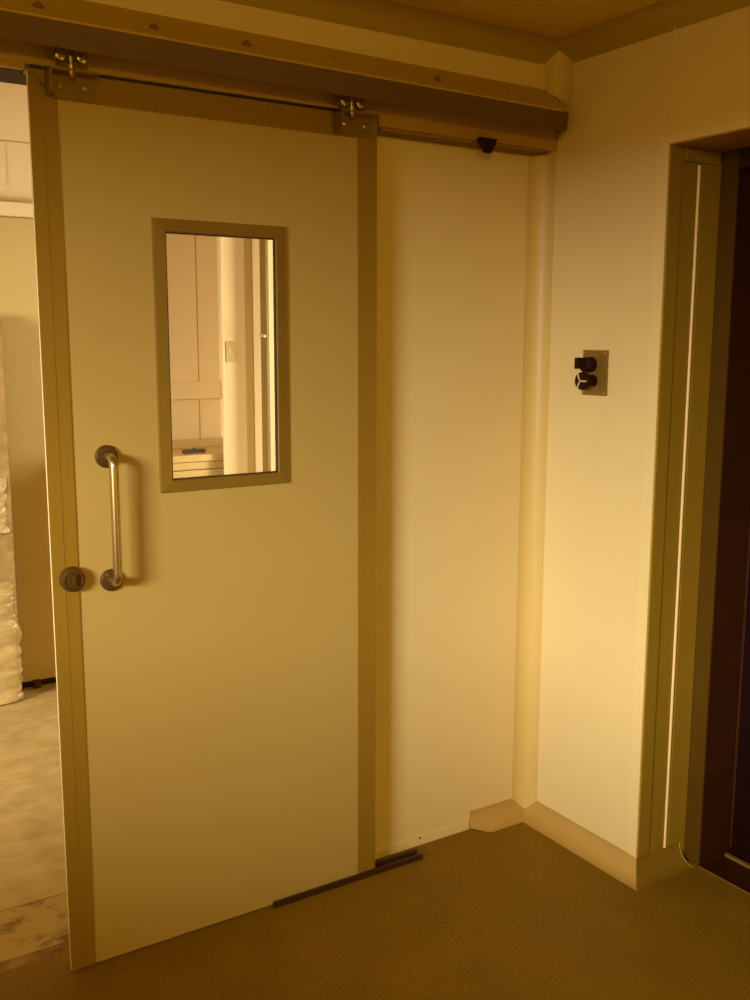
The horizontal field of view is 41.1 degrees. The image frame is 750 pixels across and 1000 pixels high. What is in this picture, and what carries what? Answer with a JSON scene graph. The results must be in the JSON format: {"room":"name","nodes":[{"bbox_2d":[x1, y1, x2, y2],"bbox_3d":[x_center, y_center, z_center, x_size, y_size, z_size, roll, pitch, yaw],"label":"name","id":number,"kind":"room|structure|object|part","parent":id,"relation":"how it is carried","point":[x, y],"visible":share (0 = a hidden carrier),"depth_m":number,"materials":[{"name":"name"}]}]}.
{"room":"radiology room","nodes":[
{"label":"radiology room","id":0,"kind":"room"},
{"bbox_2d":[0,682,66,911],"bbox_3d":[-1.472,1.018,3.610,3.400,0.078,1.986,-6,11,-32],"label":"floor","id":1,"kind":"structure","parent":0,"point":[32,850],"depth_m":3.37,"materials":[{"name":"concrete"}]},
{"bbox_2d":[0,324,23,705],"bbox_3d":[-1.798,0.074,4.065,0.651,1.637,0.163,-6,11,-32],"label":"plastic sheeting","id":2,"kind":"object","parent":1,"relation":"on","point":[11,678],"visible":1,"depth_m":4.21,"materials":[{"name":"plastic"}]},
{"bbox_2d":[33,679,40,688],"bbox_3d":[-1.513,0.822,4.473,0.030,0.034,0.028,-6,11,-32],"label":"block","id":3,"kind":"object","parent":1,"relation":"on","point":[36,683],"visible":1,"depth_m":4.46,"materials":[{"name":"metal"}]},
{"bbox_2d":[172,437,223,477],"bbox_3d":[-0.965,0.279,4.589,0.737,1.074,0.316,-6,11,-32],"label":"workbench","id":4,"kind":"object","parent":1,"relation":"on","point":[211,462],"visible":0.11,"depth_m":4.49,"materials":[{"name":"wood"}]},
{"bbox_2d":[182,447,204,453],"bbox_3d":[-0.819,-0.225,4.517,0.106,0.024,0.056,-6,11,-32],"label":"pliers","id":5,"kind":"object","parent":4,"relation":"on","point":[193,450],"visible":1,"depth_m":4.51,"materials":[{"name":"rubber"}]},
{"bbox_3d":[-0.820,-0.222,4.520,0.104,0.015,0.022,-2,9,-16],"label":"handle","id":6,"kind":"part","parent":5,"relation":"part of","materials":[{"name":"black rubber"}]},
{"bbox_2d":[0,82,220,439],"bbox_3d":[-1.980,-0.567,4.076,3.300,2.900,0.100,-6,11,-32],"label":"wall","id":7,"kind":"structure","parent":0,"point":[14,122],"depth_m":4.68,"materials":[{"name":"white paint"}]},
{"bbox_2d":[0,142,5,184],"bbox_3d":[-1.765,-1.377,4.019,0.534,0.170,0.008,-6,11,-32],"label":"access panel","id":8,"kind":"object","parent":7,"relation":"attached to","point":[2,154],"visible":1,"depth_m":4.15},
{"bbox_2d":[0,140,29,143],"bbox_3d":[-2.372,-1.412,3.627,2.300,0.004,0.002,-6,11,-32],"label":"trim","id":9,"kind":"structure","parent":7,"relation":"attached to","point":[0,140],"depth_m":4.17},
{"bbox_2d":[0,201,32,218],"bbox_3d":[-2.003,-1.159,3.852,1.520,0.056,0.081,-6,11,-32],"label":"trim","id":10,"kind":"structure","parent":7,"relation":"attached to","point":[7,209],"depth_m":4.14,"materials":[{"name":"white wood"}]},
{"bbox_2d":[0,217,55,682],"bbox_3d":[-1.856,-0.155,4.131,1.100,2.010,0.043,-6,11,-32],"label":"door","id":11,"kind":"structure","parent":7,"relation":"in","point":[19,322],"depth_m":4.32,"materials":[{"name":"beige"}]},
{"bbox_3d":[-1.842,-1.127,3.960,1.100,0.036,0.002,-6,11,-32],"label":"rail","id":12,"kind":"part","parent":11,"relation":"part of","materials":[{"name":"beige wood"}]},
{"bbox_2d":[22,677,55,687],"bbox_3d":[-1.905,0.856,4.273,1.200,0.029,0.028,-6,11,-32],"label":"trim","id":13,"kind":"structure","parent":7,"relation":"attached to","point":[52,679],"depth_m":4.51,"materials":[{"name":"black wood"}]},
{"bbox_2d":[170,381,220,399],"bbox_3d":[-1.071,-0.498,4.601,0.778,0.080,0.022,-6,11,-32],"label":"trim","id":14,"kind":"structure","parent":7,"relation":"attached to","point":[179,390],"depth_m":4.73,"materials":[{"name":"white wood"}]},
{"bbox_2d":[195,235,200,438],"bbox_3d":[-1.016,-0.627,4.629,0.426,2.850,0.002,-6,11,-32],"label":"trim","id":15,"kind":"structure","parent":7,"relation":"attached to","point":[195,235],"depth_m":4.71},
{"bbox_2d":[223,237,255,473],"bbox_3d":[-0.604,-0.595,4.433,0.157,2.850,0.013,-6,11,-32],"label":"wall","id":16,"kind":"structure","parent":0,"point":[233,248],"depth_m":4.41,"materials":[{"name":"white paint"}]},
{"bbox_2d":[219,237,226,474],"bbox_3d":[-0.666,-0.588,4.393,0.011,2.850,0.017,-6,11,-32],"label":"trim","id":17,"kind":"structure","parent":16,"relation":"attached to","point":[220,238],"depth_m":4.38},
{"bbox_2d":[226,341,232,361],"bbox_3d":[-0.638,-0.650,4.388,0.033,0.090,0.011,-6,11,-32],"label":"wall switch","id":18,"kind":"object","parent":16,"relation":"attached to","point":[229,344],"visible":1,"depth_m":4.38,"materials":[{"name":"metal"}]},
{"bbox_2d":[243,238,254,472],"bbox_3d":[-0.560,-0.598,4.452,0.034,2.850,0.003,-6,11,-32],"label":"trim","id":19,"kind":"structure","parent":16,"relation":"attached to","point":[247,242],"depth_m":4.44,"materials":[{"name":"beige wood"}]},
{"bbox_2d":[217,237,275,470],"bbox_3d":[-0.187,-0.547,3.982,0.060,2.900,2.090,-6,11,-32],"label":"wall","id":20,"kind":"structure","parent":0,"point":[270,242],"depth_m":4.39,"materials":[{"name":"white paint"}]},
{"bbox_2d":[252,239,262,471],"bbox_3d":[-0.515,-0.470,4.450,0.010,2.600,0.078,-6,11,-32],"label":"trim","id":21,"kind":"structure","parent":20,"relation":"attached to","point":[255,242],"depth_m":4.42,"materials":[{"name":"white wood"}]},
{"bbox_2d":[258,239,270,471],"bbox_3d":[-0.177,-0.438,3.934,0.091,1.900,1.150,-6,11,-32],"label":"window","id":22,"kind":"structure","parent":20,"relation":"in","point":[263,244],"depth_m":4.35,"materials":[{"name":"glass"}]},
{"bbox_2d":[1,0,558,140],"bbox_3d":[-1.183,-1.226,1.883,4.020,0.661,0.152,-6,11,-32],"label":"wall","id":23,"kind":"structure","parent":0,"point":[219,13],"depth_m":2.51,"materials":[{"name":"white paint"}]},
{"bbox_2d":[0,59,24,69],"bbox_3d":[-0.867,-0.911,2.053,0.282,0.012,0.014,-6,11,-32],"label":"trim","id":24,"kind":"structure","parent":23,"relation":"attached to","point":[3,63],"depth_m":2.11,"materials":[{"name":"wood"}]},
{"bbox_2d":[0,67,26,85],"bbox_3d":[-0.668,-0.945,2.267,0.850,0.010,0.138,-6,11,-32],"label":"trim","id":25,"kind":"structure","parent":23,"relation":"attached to","point":[7,75],"depth_m":2.19,"materials":[{"name":"grey metal"}]},
{"bbox_2d":[0,38,557,140],"bbox_3d":[-1.151,-0.930,1.858,4.000,0.084,0.004,-6,11,-32],"label":"trim","id":26,"kind":"structure","parent":23,"relation":"attached to","point":[11,50],"depth_m":2.38,"materials":[{"name":"metal"}]},
{"bbox_2d":[0,0,568,132],"bbox_3d":[-0.763,-0.999,2.036,3.052,0.131,0.104,-5,10,-32],"label":"door track","id":27,"kind":"object","parent":23,"relation":"attached to","point":[79,25],"visible":1,"depth_m":2.33,"materials":[{"name":"metal"}]},
{"bbox_3d":[0.514,-1.102,2.850,0.016,0.110,0.095,-5,10,-32],"label":"plate","id":28,"kind":"part","parent":27,"relation":"part of","materials":[{"name":"beige metal"}]},
{"bbox_2d":[220,0,559,64],"bbox_3d":[-1.135,-1.113,1.806,4.000,0.058,0.058,-6,11,-32],"label":"trim","id":29,"kind":"structure","parent":23,"relation":"attached to","point":[384,16],"depth_m":2.61,"materials":[{"name":"wood"}]},
{"bbox_2d":[376,115,556,155],"bbox_3d":[0.256,-1.017,2.791,0.622,0.028,0.061,-6,11,-32],"label":"trim","id":30,"kind":"structure","parent":23,"relation":"attached to","point":[547,146],"depth_m":2.75,"materials":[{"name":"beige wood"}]},
{"bbox_2d":[477,137,496,152],"bbox_3d":[0.311,-0.987,2.783,0.057,0.037,0.019,-6,11,-32],"label":"door stop","id":31,"kind":"object","parent":23,"relation":"attached to","point":[487,145],"visible":1,"depth_m":2.78,"materials":[{"name":"black rubber"}]},
{"bbox_2d":[0,822,749,999],"bbox_3d":[0.343,1.545,0.314,4.470,0.080,5.034,-6,11,-32],"label":"floor","id":32,"kind":"structure","parent":0,"point":[511,912],"depth_m":2.58,"materials":[{"name":"carpet"}]},
{"bbox_2d":[273,848,422,908],"bbox_3d":[-0.077,1.086,2.882,0.497,0.019,0.040,-6,11,-32],"label":"floor guide","id":33,"kind":"object","parent":32,"relation":"on","point":[409,856],"visible":0.89,"depth_m":2.89,"materials":[{"name":"metal"}]},
{"bbox_2d":[375,136,542,848],"bbox_3d":[0.179,-0.035,2.991,0.740,2.200,0.090,-6,11,-32],"label":"wall","id":34,"kind":"structure","parent":0,"point":[451,220],"depth_m":2.96,"materials":[{"name":"white paint"}]},
{"bbox_2d":[0,893,68,962],"bbox_3d":[-0.873,1.167,2.683,3.400,0.078,0.232,-6,11,-32],"label":"threshold","id":35,"kind":"structure","parent":34,"relation":"in","point":[42,924],"depth_m":2.65,"materials":[{"name":"stone"}]},
{"bbox_2d":[0,941,69,971],"bbox_3d":[-0.314,1.139,2.874,1.850,0.077,0.044,-6,11,-32],"label":"trim","id":36,"kind":"structure","parent":34,"relation":"attached to","point":[18,961],"depth_m":2.53,"materials":[{"name":"brown wood"}]},
{"bbox_2d":[23,48,379,970],"bbox_3d":[-0.369,0.058,2.517,0.885,2.152,0.107,-6,11,-32],"label":"sliding door","id":37,"kind":"structure","parent":34,"relation":"in","point":[215,635],"depth_m":2.50,"materials":[{"name":"metal"}]},
{"bbox_3d":[-0.743,0.120,2.291,0.004,2.092,0.004,-6,11,-32],"label":"edge trim","id":38,"kind":"part","parent":37,"relation":"part of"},
{"bbox_3d":[-0.610,0.048,2.329,0.021,0.316,0.056,-6,11,-32],"label":"pull handle","id":39,"kind":"part","parent":37,"relation":"part of","materials":[{"name":"metal"}]},
{"bbox_3d":[-0.379,-0.930,2.381,0.882,0.057,0.044,-6,11,-32],"label":"rail","id":40,"kind":"part","parent":37,"relation":"part of","materials":[{"name":"metal"}]},
{"bbox_2d":[375,798,523,859],"bbox_3d":[0.251,1.030,3.120,0.618,0.058,0.058,-6,11,-32],"label":"baseboard","id":41,"kind":"structure","parent":34,"relation":"attached to","point":[506,813],"depth_m":3.18,"materials":[{"name":"plastic"}]},
{"bbox_2d":[512,154,555,808],"bbox_3d":[0.490,0.006,3.110,0.057,2.076,0.057,-6,11,-32],"label":"trim","id":42,"kind":"structure","parent":34,"relation":"attached to","point":[541,169],"depth_m":3.11,"materials":[{"name":"plastic"}]},
{"bbox_2d":[388,0,662,37],"bbox_3d":[0.219,-0.860,-0.210,4.300,0.080,5.138,-6,11,-32],"label":"ceiling","id":43,"kind":"structure","parent":0,"point":[554,18],"depth_m":2.58,"materials":[{"name":"paint"}]},
{"bbox_2d":[537,6,749,858],"bbox_3d":[1.904,0.175,1.136,0.200,2.377,5.090,-6,11,-32],"label":"wall","id":44,"kind":"structure","parent":0,"point":[607,153],"depth_m":2.87,"materials":[{"name":"white paint"}]},
{"bbox_2d":[544,51,573,110],"bbox_3d":[0.526,-1.210,2.864,0.057,0.188,0.057,-6,11,-32],"label":"trim","id":45,"kind":"structure","parent":44,"relation":"attached to","point":[558,78],"depth_m":2.88,"materials":[{"name":"plastic"}]},
{"bbox_2d":[523,801,636,890],"bbox_3d":[0.618,1.039,3.066,0.058,0.058,0.545,-6,11,-32],"label":"baseboard","id":46,"kind":"structure","parent":44,"relation":"attached to","point":[584,843],"depth_m":3.06,"materials":[{"name":"plastic"}]},
{"bbox_2d":[574,350,608,395],"bbox_3d":[0.606,-0.363,2.856,0.070,0.129,0.096,-6,11,-32],"label":"switch","id":47,"kind":"object","parent":44,"relation":"attached to","point":[593,378],"visible":1,"depth_m":2.85,"materials":[{"name":"metal"}]},
{"bbox_3d":[0.586,-0.390,2.851,0.034,0.032,0.014,-6,11,-32],"label":"cam lever","id":48,"kind":"part","parent":47,"relation":"part of","materials":[{"name":"black plastic"}]},
{"bbox_2d":[627,128,669,857],"bbox_3d":[0.750,0.033,2.753,0.003,2.028,0.036,-6,11,-32],"label":"trim","id":49,"kind":"structure","parent":44,"relation":"attached to","point":[664,145],"depth_m":2.74,"materials":[{"name":"beige wood"}]},
{"bbox_2d":[559,0,749,62],"bbox_3d":[1.838,-0.949,0.822,0.058,0.058,4.938,-6,11,-32],"label":"trim","id":50,"kind":"structure","parent":44,"relation":"attached to","point":[661,17],"depth_m":2.61,"materials":[{"name":"wood"}]},
{"bbox_2d":[637,145,682,857],"bbox_3d":[0.781,0.055,2.753,0.046,1.983,0.008,-6,11,-32],"label":"trim","id":51,"kind":"structure","parent":44,"relation":"attached to","point":[676,152],"depth_m":2.74,"materials":[{"name":"wood"}]},
{"bbox_2d":[669,27,674,124],"bbox_3d":[0.762,-1.087,2.562,0.001,0.239,0.003,-6,11,-32],"label":"trim","id":52,"kind":"structure","parent":44,"relation":"attached to","point":[674,27],"depth_m":2.56,"materials":[{"name":"white paint"}]},
{"bbox_2d":[649,147,701,852],"bbox_3d":[0.866,0.046,2.808,0.150,1.983,0.004,-6,11,-32],"label":"trim","id":53,"kind":"structure","parent":44,"relation":"attached to","point":[689,169],"depth_m":2.77,"materials":[{"name":"wood"}]},
{"bbox_2d":[663,165,700,847],"bbox_3d":[0.859,0.070,2.804,0.009,1.938,0.009,-6,11,-32],"label":"trim","id":54,"kind":"structure","parent":44,"relation":"attached to","point":[699,166],"depth_m":2.79,"materials":[{"name":"brown"}]},
{"bbox_2d":[667,163,721,856],"bbox_3d":[0.898,0.092,2.833,0.076,2.022,0.007,-6,11,-32],"label":"trim","id":55,"kind":"structure","parent":44,"relation":"attached to","point":[710,174],"depth_m":2.81,"materials":[{"name":"brown wood"}]},
{"bbox_2d":[684,147,720,165],"bbox_3d":[0.868,-0.909,2.647,0.134,0.034,0.012,-6,11,-32],"label":"trim","id":56,"kind":"structure","parent":44,"relation":"attached to","point":[693,155],"depth_m":2.64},
{"bbox_2d":[660,107,749,142],"bbox_3d":[1.035,-0.877,2.161,0.003,0.044,1.084,-6,11,-32],"label":"trim","id":57,"kind":"structure","parent":44,"relation":"attached to","point":[737,119],"depth_m":2.48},
{"bbox_2d":[670,127,749,151],"bbox_3d":[1.116,-0.861,2.216,0.190,0.004,1.012,-6,11,-32],"label":"doorway","id":58,"kind":"structure","parent":44,"relation":"in","point":[739,138],"depth_m":2.54,"materials":[{"name":"paint"}]},
{"bbox_2d":[684,149,738,865],"bbox_3d":[0.997,0.043,2.893,0.160,2.202,0.120,-6,11,-32],"label":"door frame","id":59,"kind":"structure","parent":44,"relation":"attached to","point":[726,223],"depth_m":2.81,"materials":[{"name":"brown wood"}]},
{"bbox_2d":[698,866,749,893],"bbox_3d":[1.194,1.144,2.600,0.004,0.004,0.872,-6,11,-32],"label":"trim","id":60,"kind":"structure","parent":44,"relation":"attached to","point":[698,866],"depth_m":2.89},
{"bbox_2d":[699,147,749,865],"bbox_3d":[1.302,0.113,2.457,0.200,2.202,0.954,-6,11,-32],"label":"door","id":61,"kind":"structure","parent":44,"relation":"in","point":[739,829],"depth_m":2.88,"materials":[{"name":"brown wood"}]},
{"bbox_2d":[725,852,749,868],"bbox_3d":[1.297,1.131,2.663,0.014,0.009,0.871,-6,11,-32],"label":"trim","id":62,"kind":"structure","parent":44,"relation":"attached to","point":[728,855],"depth_m":2.99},
{"bbox_2d":[636,842,693,890],"bbox_3d":[0.826,1.064,2.911,0.239,0.058,0.058,-6,11,-32],"label":"baseboard","id":63,"kind":"structure","parent":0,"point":[659,865],"depth_m":2.93,"materials":[{"name":"plastic"}]}
]}

